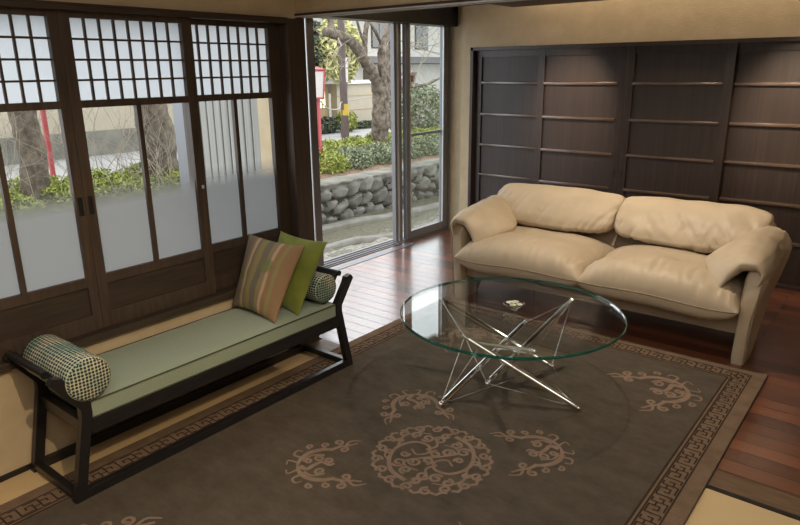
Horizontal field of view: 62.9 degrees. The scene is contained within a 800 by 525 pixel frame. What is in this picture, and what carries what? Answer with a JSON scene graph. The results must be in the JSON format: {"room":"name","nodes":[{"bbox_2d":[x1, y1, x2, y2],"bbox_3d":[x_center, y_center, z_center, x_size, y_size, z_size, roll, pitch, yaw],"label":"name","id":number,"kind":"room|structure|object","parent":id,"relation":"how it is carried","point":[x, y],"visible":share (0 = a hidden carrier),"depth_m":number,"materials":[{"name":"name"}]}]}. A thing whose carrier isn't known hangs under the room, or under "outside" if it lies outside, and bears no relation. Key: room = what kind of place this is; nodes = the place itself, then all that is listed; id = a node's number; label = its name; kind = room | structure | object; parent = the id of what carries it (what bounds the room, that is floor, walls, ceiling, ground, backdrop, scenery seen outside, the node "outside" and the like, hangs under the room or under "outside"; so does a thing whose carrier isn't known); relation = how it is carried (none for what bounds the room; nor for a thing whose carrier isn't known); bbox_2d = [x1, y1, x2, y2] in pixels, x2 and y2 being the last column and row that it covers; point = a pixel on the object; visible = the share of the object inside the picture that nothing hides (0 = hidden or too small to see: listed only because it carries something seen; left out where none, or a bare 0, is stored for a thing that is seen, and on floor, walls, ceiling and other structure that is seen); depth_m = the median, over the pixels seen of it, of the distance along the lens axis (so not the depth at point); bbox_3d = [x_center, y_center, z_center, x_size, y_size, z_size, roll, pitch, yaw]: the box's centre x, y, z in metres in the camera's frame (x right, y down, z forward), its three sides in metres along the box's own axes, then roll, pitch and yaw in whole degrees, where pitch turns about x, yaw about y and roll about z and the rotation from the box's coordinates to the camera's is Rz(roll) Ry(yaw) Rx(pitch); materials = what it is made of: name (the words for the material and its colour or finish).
{"room":"living room","nodes":[
{"label":"living room","id":0,"kind":"room"},
{"bbox_2d":[0,297,297,475],"bbox_3d":[-2.005,0.774,1.971,0.120,0.440,4.500,12,21,37],"label":"wall","id":1,"kind":"structure","parent":0,"point":[17,390],"depth_m":2.56,"materials":[{"name":"beige paint"}]},
{"bbox_2d":[0,463,30,482],"bbox_3d":[-1.953,0.985,1.992,0.008,0.022,4.500,12,21,37],"label":"baseboard","id":2,"kind":"structure","parent":1,"relation":"attached to","point":[27,467],"depth_m":2.54,"materials":[{"name":"brown wood"}]},
{"bbox_2d":[0,7,103,359],"bbox_3d":[-1.435,-0.263,2.364,0.029,1.250,0.561,12,21,37],"label":"window","id":3,"kind":"structure","parent":1,"relation":"in","point":[48,282],"depth_m":2.47,"materials":[{"name":"brown wood"}]},
{"bbox_2d":[0,283,237,373],"bbox_3d":[-1.999,0.548,1.903,0.175,0.032,4.510,12,21,37],"label":"trim","id":4,"kind":"structure","parent":1,"relation":"on","point":[221,294],"depth_m":2.85,"materials":[{"name":"brown wood"}]},
{"bbox_2d":[56,10,215,327],"bbox_3d":[-1.083,-0.392,2.787,0.029,1.250,0.568,12,21,37],"label":"window","id":5,"kind":"structure","parent":1,"relation":"in","point":[152,251],"depth_m":2.77,"materials":[{"name":"brown wood"}]},
{"bbox_2d":[182,19,289,289],"bbox_3d":[-0.784,-0.517,3.201,0.028,1.250,0.570,12,21,37],"label":"window","id":6,"kind":"structure","parent":1,"relation":"in","point":[234,60],"depth_m":3.20,"materials":[{"name":"brown wood"}]},
{"bbox_2d":[310,339,799,516],"bbox_3d":[1.377,0.915,2.354,4.760,0.122,0.118,12,21,37],"label":"trim","id":7,"kind":"structure","parent":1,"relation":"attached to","point":[770,497],"depth_m":2.40,"materials":[{"name":"brown wood"}]},
{"bbox_2d":[706,485,799,520],"bbox_3d":[1.333,0.931,2.302,4.760,0.122,0.022,12,21,37],"label":"trim","id":8,"kind":"structure","parent":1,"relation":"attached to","point":[744,499],"depth_m":2.34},
{"bbox_2d":[45,0,294,18],"bbox_3d":[-1.998,-1.023,1.475,0.120,0.672,4.585,12,21,37],"label":"wall","id":9,"kind":"structure","parent":0,"point":[275,8],"depth_m":2.90,"materials":[{"name":"beige paint"}]},
{"bbox_2d":[0,0,287,23],"bbox_3d":[-2.008,-0.678,1.538,0.146,0.026,4.510,12,21,37],"label":"trim","id":10,"kind":"structure","parent":9,"relation":"attached to","point":[35,4],"depth_m":2.60,"materials":[{"name":"brown wood"}]},
{"bbox_2d":[294,0,534,17],"bbox_3d":[1.372,-0.840,1.855,4.760,0.028,0.116,12,21,37],"label":"trim","id":11,"kind":"structure","parent":9,"relation":"attached to","point":[449,3],"depth_m":2.86,"materials":[{"name":"brown wood"}]},
{"bbox_2d":[198,99,261,177],"bbox_3d":[-0.991,-0.322,3.950,0.604,3.200,0.055,12,21,37],"label":"boards","id":12,"kind":"object","parent":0,"point":[216,123],"depth_m":3.80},
{"bbox_2d":[172,103,189,182],"bbox_3d":[-1.314,-0.391,4.196,0.180,3.200,0.078,12,21,37],"label":"trim","id":13,"kind":"structure","parent":12,"relation":"attached to","point":[177,107],"depth_m":4.08,"materials":[{"name":"grey metal"}]},
{"bbox_2d":[257,98,272,168],"bbox_3d":[-0.662,-0.306,3.671,0.220,3.320,0.070,12,21,37],"label":"wall","id":14,"kind":"structure","parent":0,"point":[262,103],"depth_m":3.56,"materials":[{"name":"beige paint"}]},
{"bbox_2d":[278,17,319,343],"bbox_3d":[-0.545,-0.386,3.516,0.120,1.760,0.140,12,21,37],"label":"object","id":15,"kind":"structure","parent":14,"relation":"attached to","point":[292,49],"depth_m":3.38,"materials":[{"name":"brown wood"}]},
{"bbox_2d":[295,0,446,13],"bbox_3d":[1.308,-1.158,1.782,4.880,0.656,0.055,12,21,37],"label":"beam","id":16,"kind":"structure","parent":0,"point":[301,6],"depth_m":3.05,"materials":[{"name":"beige paint"}]},
{"bbox_2d":[0,351,799,524],"bbox_3d":[-0.084,1.451,0.599,4.760,0.120,4.530,12,21,37],"label":"floor","id":17,"kind":"structure","parent":0,"point":[713,507],"depth_m":2.59,"materials":[{"name":"wicker"}]},
{"bbox_2d":[3,265,352,504],"bbox_3d":[-0.854,0.437,2.941,0.375,0.514,1.512,12,21,37],"label":"bench","id":18,"kind":"object","parent":17,"relation":"on","point":[147,373],"visible":0.83,"depth_m":2.72,"materials":[{"name":"black wood"}]},
{"bbox_2d":[22,334,110,400],"bbox_3d":[-1.229,0.382,2.402,0.367,0.164,0.164,12,21,37],"label":"bolster","id":19,"kind":"object","parent":18,"relation":"on","point":[85,375],"visible":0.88,"depth_m":2.31,"materials":[{"name":"fabric"}]},
{"bbox_2d":[48,298,335,415],"bbox_3d":[-0.855,0.347,2.915,0.365,0.082,1.252,12,21,37],"label":"seat cushion","id":20,"kind":"object","parent":18,"relation":"on","point":[146,369],"depth_m":2.76,"materials":[{"name":"green fabric"}]},
{"bbox_2d":[232,234,304,322],"bbox_3d":[-0.638,0.059,3.125,0.325,0.354,0.214,12,21,37],"label":"throw pillow","id":21,"kind":"object","parent":18,"relation":"on","point":[268,267],"visible":1,"depth_m":3.06,"materials":[{"name":"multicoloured fabric"}]},
{"bbox_2d":[278,231,326,315],"bbox_3d":[-0.531,0.039,3.176,0.355,0.360,0.165,12,21,37],"label":"throw pillow","id":22,"kind":"object","parent":18,"relation":"on","point":[302,276],"visible":0.6,"depth_m":3.09,"materials":[{"name":"green fabric"}]},
{"bbox_2d":[305,271,335,302],"bbox_3d":[-0.479,0.106,3.324,0.312,0.146,0.146,12,21,37],"label":"bolster","id":23,"kind":"object","parent":18,"relation":"on","point":[322,288],"visible":0.56,"depth_m":3.22,"materials":[{"name":"fabric"}]},
{"bbox_2d":[0,297,767,524],"bbox_3d":[0.073,0.771,2.659,1.965,0.014,3.240,12,21,37],"label":"rug","id":24,"kind":"object","parent":17,"relation":"on","point":[369,442],"visible":0.91,"depth_m":2.71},
{"bbox_2d":[400,277,626,410],"bbox_3d":[0.536,0.408,3.206,1.068,0.364,1.068,12,21,37],"label":"coffee table","id":25,"kind":"object","parent":24,"relation":"on","point":[508,343],"visible":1,"depth_m":3.08,"materials":[{"name":"clear glass"}]},
{"bbox_2d":[492,0,603,6],"bbox_3d":[2.071,-1.322,2.697,4.840,0.075,2.180,12,21,37],"label":"ceiling","id":26,"kind":"structure","parent":0,"point":[536,2],"depth_m":4.65,"materials":[{"name":"beige paint"}]},
{"bbox_2d":[317,228,799,497],"bbox_3d":[1.849,0.502,3.738,5.820,0.120,2.730,12,21,37],"label":"floor","id":27,"kind":"structure","parent":0,"point":[764,450],"depth_m":3.96,"materials":[{"name":"red wood"}]},
{"bbox_2d":[331,243,413,269],"bbox_3d":[-0.525,0.063,5.112,0.070,0.013,2.030,12,21,37],"label":"trim","id":28,"kind":"structure","parent":27,"relation":"on","point":[406,244],"depth_m":5.46,"materials":[{"name":"grey metal"}]},
{"bbox_2d":[450,183,791,365],"bbox_3d":[1.311,-0.044,4.125,1.947,0.720,0.932,12,21,37],"label":"sofa","id":29,"kind":"object","parent":27,"relation":"on","point":[719,266],"visible":1,"depth_m":3.85,"materials":[{"name":"beige leather"}]},
{"bbox_2d":[455,226,613,287],"bbox_3d":[0.880,-0.063,4.264,0.872,0.251,0.601,12,21,37],"label":"seat cushion","id":30,"kind":"object","parent":29,"relation":"on","point":[545,253],"depth_m":4.11,"materials":[{"name":"beige leather"}]},
{"bbox_2d":[497,183,625,233],"bbox_3d":[1.071,-0.382,4.467,0.891,0.257,0.393,12,21,37],"label":"cushion","id":31,"kind":"object","parent":29,"relation":"on","point":[573,210],"depth_m":4.32,"materials":[{"name":"beige leather"}]},
{"bbox_2d":[577,245,748,319],"bbox_3d":[1.543,0.077,3.755,0.872,0.255,0.601,12,21,37],"label":"seat cushion","id":32,"kind":"object","parent":29,"relation":"on","point":[675,279],"depth_m":3.56,"materials":[{"name":"beige leather"}]},
{"bbox_2d":[614,196,773,252],"bbox_3d":[1.751,-0.236,3.942,0.856,0.259,0.387,12,21,37],"label":"cushion","id":33,"kind":"object","parent":29,"relation":"on","point":[678,224],"depth_m":3.86,"materials":[{"name":"beige leather"}]},
{"bbox_2d":[449,0,799,227],"bbox_3d":[2.660,-1.010,4.346,5.790,2.420,0.160,12,21,37],"label":"wall","id":34,"kind":"structure","parent":0,"point":[606,21],"depth_m":5.00,"materials":[{"name":"beige paint"}]},
{"bbox_2d":[439,27,451,227],"bbox_3d":[0.425,-1.267,6.178,0.110,1.920,0.025,12,21,37],"label":"trim","id":35,"kind":"structure","parent":34,"relation":"attached to","point":[450,28],"depth_m":6.15,"materials":[{"name":"grey"}]},
{"bbox_2d":[473,49,538,203],"bbox_3d":[0.946,-1.011,5.732,0.675,1.628,0.044,12,21,37],"label":"closet door","id":36,"kind":"structure","parent":34,"relation":"in","point":[506,80],"depth_m":5.69,"materials":[{"name":"brown wood"}]},
{"bbox_2d":[533,46,628,193],"bbox_3d":[1.428,-0.894,5.316,0.728,1.628,0.044,12,21,37],"label":"closet door","id":37,"kind":"structure","parent":34,"relation":"in","point":[581,90],"depth_m":5.23,"materials":[{"name":"brown wood"}]},
{"bbox_2d":[467,36,799,206],"bbox_3d":[2.793,-0.619,4.331,5.432,1.676,0.155,12,21,37],"label":"trim","id":38,"kind":"structure","parent":34,"relation":"attached to","point":[473,52],"depth_m":5.38,"materials":[{"name":"brown wood"}]},
{"bbox_2d":[616,43,738,202],"bbox_3d":[2.006,-0.769,4.873,0.745,1.628,0.044,12,21,37],"label":"closet door","id":39,"kind":"structure","parent":34,"relation":"in","point":[678,98],"depth_m":4.79,"materials":[{"name":"brown wood"}]},
{"bbox_2d":[718,41,799,285],"bbox_3d":[2.564,-0.662,4.492,0.738,1.628,0.044,12,21,37],"label":"closet door","id":40,"kind":"structure","parent":34,"relation":"in","point":[761,165],"depth_m":4.49,"materials":[{"name":"brown wood"}]},
{"bbox_2d":[775,283,799,291],"bbox_3d":[2.812,0.176,4.557,5.405,0.022,0.155,12,21,37],"label":"trim","id":41,"kind":"structure","parent":34,"relation":"attached to","point":[778,285],"depth_m":4.55,"materials":[{"name":"brown wood"}]},
{"bbox_3d":[-0.493,-2.139,4.876,0.140,0.490,2.780,12,21,37],"label":"wall","id":42,"kind":"structure","parent":0,"visible":0},
{"bbox_2d":[320,7,457,26],"bbox_3d":[-0.343,-1.941,4.885,0.150,0.238,2.570,12,21,37],"label":"trim","id":43,"kind":"structure","parent":42,"relation":"attached to","point":[436,17],"depth_m":5.37,"materials":[{"name":"brown wood"}]},
{"bbox_3d":[-0.405,0.449,5.644,0.150,0.950,2.860,12,21,37],"label":"wall","id":44,"kind":"structure","parent":0,"visible":0},
{"bbox_2d":[304,18,323,265],"bbox_3d":[-0.862,-0.798,4.652,0.044,1.888,0.755,12,21,37],"label":"door","id":45,"kind":"structure","parent":44,"relation":"in","point":[308,22],"depth_m":4.86,"materials":[{"name":"grey"}]},
{"bbox_2d":[323,227,446,267],"bbox_3d":[-0.440,-0.024,5.456,0.160,0.064,2.730,12,21,37],"label":"trim","id":46,"kind":"structure","parent":44,"relation":"on","point":[358,253],"depth_m":5.59,"materials":[{"name":"grey metal"}]},
{"bbox_2d":[390,23,402,241],"bbox_3d":[-0.029,-1.100,5.665,0.040,1.900,0.095,12,21,37],"label":"trim","id":47,"kind":"structure","parent":44,"relation":"attached to","point":[392,26],"depth_m":5.63,"materials":[{"name":"grey metal"}]},
{"bbox_2d":[396,24,399,241],"bbox_3d":[-0.016,-1.094,5.646,0.008,1.900,0.020,12,21,37],"label":"trim","id":48,"kind":"structure","parent":44,"relation":"attached to","point":[397,66],"depth_m":5.63,"materials":[{"name":"silver metal"}]},
{"bbox_2d":[402,24,448,239],"bbox_3d":[0.235,-1.185,5.924,0.054,1.888,0.630,12,21,37],"label":"door","id":49,"kind":"structure","parent":44,"relation":"in","point":[409,233],"depth_m":5.91,"materials":[{"name":"grey"}]},
{"label":"outside","id":50,"kind":"structure","parent":0,"visible":0},
{"bbox_2d":[320,147,438,178],"bbox_3d":[-1.961,-1.420,10.551,1.600,0.202,20.000,12,21,37],"label":"garden bed","id":51,"kind":"object","parent":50,"point":[377,166],"visible":0.03,"depth_m":11.45,"materials":[{"name":"brown soil"}]},
{"bbox_2d":[0,189,44,211],"bbox_3d":[-4.422,-0.509,7.292,0.913,0.598,0.990,12,21,37],"label":"bush","id":52,"kind":"object","parent":51,"relation":"on","point":[21,201],"visible":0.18,"depth_m":7.31,"materials":[{"name":"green plant"}]},
{"bbox_2d":[7,110,53,205],"bbox_3d":[-4.876,-2.297,6.905,2.761,3.864,3.546,4,17,15],"label":"cherry tree","id":53,"kind":"object","parent":51,"relation":"on","point":[39,183],"visible":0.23,"depth_m":7.45,"materials":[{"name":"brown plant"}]},
{"bbox_2d":[0,111,62,210],"bbox_3d":[-4.396,-1.211,6.976,1.515,1.667,1.749,10,19,31],"label":"bare shrub","id":54,"kind":"object","parent":51,"relation":"on","point":[11,170],"visible":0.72,"depth_m":7.20,"materials":[{"name":"brown plant"}]},
{"bbox_2d":[7,175,69,202],"bbox_3d":[-4.466,-0.807,8.053,0.911,0.598,0.961,12,21,37],"label":"bush","id":55,"kind":"object","parent":51,"relation":"on","point":[53,179],"visible":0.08,"depth_m":7.97,"materials":[{"name":"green plant"}]},
{"bbox_2d":[27,182,106,205],"bbox_3d":[-3.976,-0.680,7.848,0.945,0.589,0.960,12,21,37],"label":"bush","id":56,"kind":"object","parent":51,"relation":"on","point":[65,193],"visible":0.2,"depth_m":7.60,"materials":[{"name":"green plant"}]},
{"bbox_2d":[1,104,170,195],"bbox_3d":[-3.669,-1.314,7.687,2.225,1.448,1.737,-5,17,-15],"label":"bare shrub","id":57,"kind":"object","parent":51,"relation":"on","point":[100,162],"visible":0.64,"depth_m":7.93,"materials":[{"name":"brown plant"}]},
{"bbox_2d":[63,166,128,193],"bbox_3d":[-4.003,-0.972,8.591,0.896,0.576,1.002,12,21,37],"label":"bush","id":58,"kind":"object","parent":51,"relation":"on","point":[96,172],"visible":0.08,"depth_m":8.50,"materials":[{"name":"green plant"}]},
{"bbox_2d":[94,174,156,195],"bbox_3d":[-3.523,-0.846,8.370,0.910,0.584,0.992,12,21,37],"label":"bush","id":59,"kind":"object","parent":51,"relation":"on","point":[104,184],"visible":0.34,"depth_m":8.18,"materials":[{"name":"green plant"}]},
{"bbox_2d":[109,162,141,190],"bbox_3d":[-3.564,-1.135,9.125,0.919,0.577,0.957,12,21,37],"label":"bush","id":60,"kind":"object","parent":51,"relation":"on","point":[124,172],"visible":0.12,"depth_m":8.89,"materials":[{"name":"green plant"}]},
{"bbox_2d":[89,106,175,187],"bbox_3d":[-3.249,-1.468,8.127,1.537,1.488,1.390,10,19,32],"label":"bare shrub","id":61,"kind":"object","parent":51,"relation":"on","point":[159,144],"visible":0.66,"depth_m":8.34,"materials":[{"name":"brown plant"}]},
{"bbox_2d":[149,168,179,186],"bbox_3d":[-3.084,-1.015,8.904,0.893,0.604,0.969,12,21,37],"label":"bush","id":62,"kind":"object","parent":51,"relation":"on","point":[173,172],"visible":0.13,"depth_m":8.66,"materials":[{"name":"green plant"}]},
{"bbox_2d":[133,89,318,186],"bbox_3d":[-3.144,-3.031,8.441,3.114,4.398,4.230,12,21,37],"label":"cherry tree","id":63,"kind":"object","parent":51,"relation":"on","point":[167,124],"visible":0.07,"depth_m":8.65,"materials":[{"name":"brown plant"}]},
{"bbox_2d":[315,67,326,164],"bbox_3d":[-1.356,-2.421,10.892,0.297,1.620,0.297,-2,17,-6],"label":"sign","id":64,"kind":"object","parent":51,"relation":"on","point":[320,73],"visible":0.45,"depth_m":10.69,"materials":[{"name":"red paint"}]},
{"bbox_2d":[320,96,371,109],"bbox_3d":[-0.979,-3.650,14.475,0.635,0.243,7.525,2,17,10],"label":"rope","id":65,"kind":"object","parent":64,"relation":"attached to","point":[371,96],"visible":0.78,"depth_m":12.61,"materials":[{"name":"grey fabric"}]},
{"bbox_2d":[319,147,351,174],"bbox_3d":[-1.302,-1.655,11.071,0.908,0.611,0.992,12,21,37],"label":"bush","id":66,"kind":"object","parent":51,"relation":"on","point":[329,153],"visible":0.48,"depth_m":10.85,"materials":[{"name":"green plant"}]},
{"bbox_2d":[322,138,352,156],"bbox_3d":[-1.300,-1.945,11.816,0.895,0.589,0.920,1,17,5],"label":"bush","id":67,"kind":"object","parent":51,"relation":"on","point":[335,145],"visible":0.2,"depth_m":11.71,"materials":[{"name":"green plant"}]},
{"bbox_2d":[328,145,374,169],"bbox_3d":[-0.873,-1.802,11.549,0.864,0.552,0.955,12,21,37],"label":"bush","id":68,"kind":"object","parent":51,"relation":"on","point":[366,158],"visible":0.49,"depth_m":11.36,"materials":[{"name":"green plant"}]},
{"bbox_2d":[337,134,375,154],"bbox_3d":[-0.877,-2.126,12.369,0.875,0.594,1.022,12,21,37],"label":"bush","id":69,"kind":"object","parent":51,"relation":"on","point":[351,140],"visible":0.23,"depth_m":12.20,"materials":[{"name":"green plant"}]},
{"bbox_2d":[358,141,391,163],"bbox_3d":[-0.433,-1.971,12.094,0.871,0.535,0.947,12,21,37],"label":"bush","id":70,"kind":"object","parent":51,"relation":"on","point":[384,148],"visible":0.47,"depth_m":11.84,"materials":[{"name":"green plant"}]},
{"bbox_2d":[314,19,439,144],"bbox_3d":[0.165,-3.890,12.436,2.610,3.642,5.254,7,18,23],"label":"cherry tree","id":71,"kind":"object","parent":51,"relation":"on","point":[380,77],"visible":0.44,"depth_m":12.19,"materials":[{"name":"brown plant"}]},
{"bbox_2d":[363,131,391,142],"bbox_3d":[-0.403,-2.291,12.907,0.895,0.596,0.991,12,21,37],"label":"bush","id":72,"kind":"object","parent":51,"relation":"on","point":[367,136],"visible":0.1,"depth_m":12.74,"materials":[{"name":"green plant"}]},
{"bbox_2d":[381,139,423,159],"bbox_3d":[0.005,-2.130,12.622,0.867,0.548,0.947,12,21,37],"label":"bush","id":73,"kind":"object","parent":51,"relation":"on","point":[417,151],"visible":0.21,"depth_m":12.46,"materials":[{"name":"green plant"}]},
{"bbox_2d":[389,130,420,141],"bbox_3d":[0.024,-2.457,13.449,0.920,0.567,0.972,12,21,37],"label":"bush","id":74,"kind":"object","parent":51,"relation":"on","point":[402,130],"visible":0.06,"depth_m":13.37,"materials":[{"name":"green plant"}]},
{"bbox_2d":[411,127,436,136],"bbox_3d":[0.503,-2.620,13.980,0.860,0.568,1.004,12,21,37],"label":"bush","id":75,"kind":"object","parent":51,"relation":"on","point":[416,130],"visible":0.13,"depth_m":13.82,"materials":[{"name":"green plant"}]},
{"bbox_2d":[411,135,438,155],"bbox_3d":[0.462,-2.298,13.171,0.839,0.537,0.957,12,21,37],"label":"bush","id":76,"kind":"object","parent":51,"relation":"on","point":[432,144],"visible":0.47,"depth_m":12.92,"materials":[{"name":"green plant"}]},
{"bbox_2d":[430,133,438,139],"bbox_3d":[0.910,-2.460,13.705,0.834,0.522,1.003,12,21,37],"label":"bush","id":77,"kind":"object","parent":51,"relation":"on","point":[435,136],"visible":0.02,"depth_m":13.54,"materials":[{"name":"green plant"}]},
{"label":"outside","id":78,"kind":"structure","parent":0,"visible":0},
{"bbox_2d":[324,216,438,259],"bbox_3d":[0.043,-0.125,8.610,5.100,0.172,19.000,12,21,37],"label":"ground","id":79,"kind":"structure","parent":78,"point":[382,239],"depth_m":8.92,"materials":[{"name":"grey concrete"}]},
{"bbox_2d":[324,232,403,249],"bbox_3d":[-0.368,-0.301,9.233,2.989,0.190,0.269,-12,20,-35],"label":"ledge","id":80,"kind":"object","parent":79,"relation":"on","point":[358,239],"visible":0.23,"depth_m":9.04,"materials":[{"name":"concrete"}]},
{"bbox_2d":[320,158,438,223],"bbox_3d":[-0.820,-1.017,10.727,0.610,0.790,15.500,12,21,37],"label":"stone wall","id":81,"kind":"structure","parent":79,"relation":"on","point":[350,195],"depth_m":10.87,"materials":[{"name":"grey stone"}]},
{"bbox_2d":[322,202,438,229],"bbox_3d":[0.011,-0.807,10.962,4.244,0.167,0.366,-16,22,-42],"label":"ledge","id":82,"kind":"object","parent":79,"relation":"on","point":[432,205],"visible":0.35,"depth_m":10.48,"materials":[{"name":"concrete"}]},
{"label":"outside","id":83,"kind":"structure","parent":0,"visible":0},
{"bbox_2d":[322,194,438,256],"bbox_3d":[-0.332,-0.134,8.585,3.460,0.001,18.500,12,21,37],"label":"water","id":84,"kind":"structure","parent":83,"point":[383,225],"depth_m":10.07,"materials":[{"name":"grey liquid"}]},
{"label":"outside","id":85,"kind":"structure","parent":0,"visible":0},
{"bbox_2d":[5,119,437,187],"bbox_3d":[-1.700,-2.933,16.554,5.700,0.280,36.000,12,21,37],"label":"street","id":86,"kind":"structure","parent":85,"point":[362,132],"depth_m":13.32,"materials":[{"name":"grey asphalt"}]},
{"bbox_2d":[40,110,58,180],"bbox_3d":[-4.767,-2.020,8.723,0.297,2.470,0.297,-2,17,-6],"label":"street lantern","id":87,"kind":"object","parent":86,"relation":"on","point":[42,112],"visible":0.04,"depth_m":8.82,"materials":[{"name":"red paint"}]},
{"bbox_2d":[0,106,171,178],"bbox_3d":[-5.718,-2.655,10.071,4.103,2.919,4.685,4,17,15],"label":"bare shrub","id":88,"kind":"object","parent":86,"relation":"on","point":[39,118],"visible":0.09,"depth_m":10.54,"materials":[{"name":"brown plant"}]},
{"bbox_2d":[0,103,176,165],"bbox_3d":[-7.069,-3.501,13.433,0.650,2.750,11.100,12,21,37],"label":"wall","id":89,"kind":"structure","parent":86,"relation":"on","point":[103,129],"depth_m":14.11,"materials":[{"name":"paint"}]},
{"bbox_2d":[313,19,333,68],"bbox_3d":[-2.403,-4.765,16.872,1.338,3.068,1.609,12,21,37],"label":"pine tree","id":90,"kind":"object","parent":86,"relation":"on","point":[316,37],"visible":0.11,"depth_m":16.42,"materials":[{"name":"green plant"}]},
{"bbox_2d":[321,115,340,133],"bbox_3d":[-2.116,-3.868,18.491,0.734,0.587,1.474,12,21,37],"label":"shrub","id":91,"kind":"object","parent":86,"relation":"on","point":[326,127],"visible":0.63,"depth_m":18.39,"materials":[{"name":"green plant"}]},
{"bbox_2d":[314,19,361,136],"bbox_3d":[-1.577,-4.900,17.081,1.158,3.194,1.739,12,21,37],"label":"bamboo","id":92,"kind":"object","parent":86,"relation":"on","point":[332,73],"visible":0.51,"depth_m":16.61,"materials":[{"name":"green plant"}]},
{"bbox_2d":[337,20,348,139],"bbox_3d":[-1.216,-4.575,13.802,0.187,4.421,0.188,12,21,37],"label":"utility pole","id":93,"kind":"object","parent":86,"relation":"on","point":[343,72],"visible":0.72,"depth_m":13.96,"materials":[{"name":"brown"}]},
{"bbox_2d":[335,110,358,131],"bbox_3d":[-1.541,-4.090,18.862,0.652,0.672,0.765,12,21,37],"label":"shrub","id":94,"kind":"object","parent":86,"relation":"on","point":[352,116],"visible":0.59,"depth_m":18.74,"materials":[{"name":"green plant"}]},
{"bbox_2d":[330,80,372,125],"bbox_3d":[-1.219,-4.986,20.539,0.420,1.450,2.500,12,21,37],"label":"wall","id":95,"kind":"structure","parent":86,"relation":"on","point":[357,89],"depth_m":20.20,"materials":[{"name":"beige paint"}]},
{"bbox_2d":[389,72,416,119],"bbox_3d":[-0.037,-5.533,21.994,0.300,1.650,1.600,12,21,37],"label":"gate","id":96,"kind":"object","parent":95,"relation":"attached to","point":[413,74],"visible":0.02,"depth_m":22.18,"materials":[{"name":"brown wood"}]},
{"bbox_2d":[350,120,371,129],"bbox_3d":[-0.887,-4.275,20.312,0.564,0.344,2.322,12,21,37],"label":"shrub","id":97,"kind":"object","parent":86,"relation":"on","point":[366,124],"visible":0.41,"depth_m":19.87,"materials":[{"name":"green plant"}]},
{"bbox_2d":[389,82,439,129],"bbox_3d":[0.407,-3.472,15.074,1.269,1.368,2.074,12,21,37],"label":"leafy shrub","id":98,"kind":"object","parent":86,"relation":"on","point":[430,97],"visible":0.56,"depth_m":14.68,"materials":[{"name":"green plant"}]},
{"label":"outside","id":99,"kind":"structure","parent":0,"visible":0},
{"bbox_3d":[-8.882,-7.316,31.884,25.400,0.350,80.000,12,21,37],"label":"ground","id":100,"kind":"structure","parent":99,"visible":0},
{"bbox_2d":[320,77,349,122],"bbox_3d":[-3.786,-5.053,19.448,3.450,2.250,3.100,12,21,37],"label":"house","id":101,"kind":"structure","parent":100,"relation":"on","point":[324,111],"depth_m":19.55,"materials":[{"name":"beige paint"}]},
{"bbox_2d":[320,95,325,108],"bbox_3d":[-2.388,-4.776,19.137,0.307,0.525,0.270,12,21,37],"label":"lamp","id":102,"kind":"object","parent":101,"relation":"attached to","point":[323,100],"depth_m":19.09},
{"bbox_2d":[313,18,439,116],"bbox_3d":[-1.334,-9.640,29.238,6.800,5.450,16.500,12,21,37],"label":"house","id":103,"kind":"structure","parent":100,"relation":"on","point":[434,64],"depth_m":27.52,"materials":[{"name":"white paint"}]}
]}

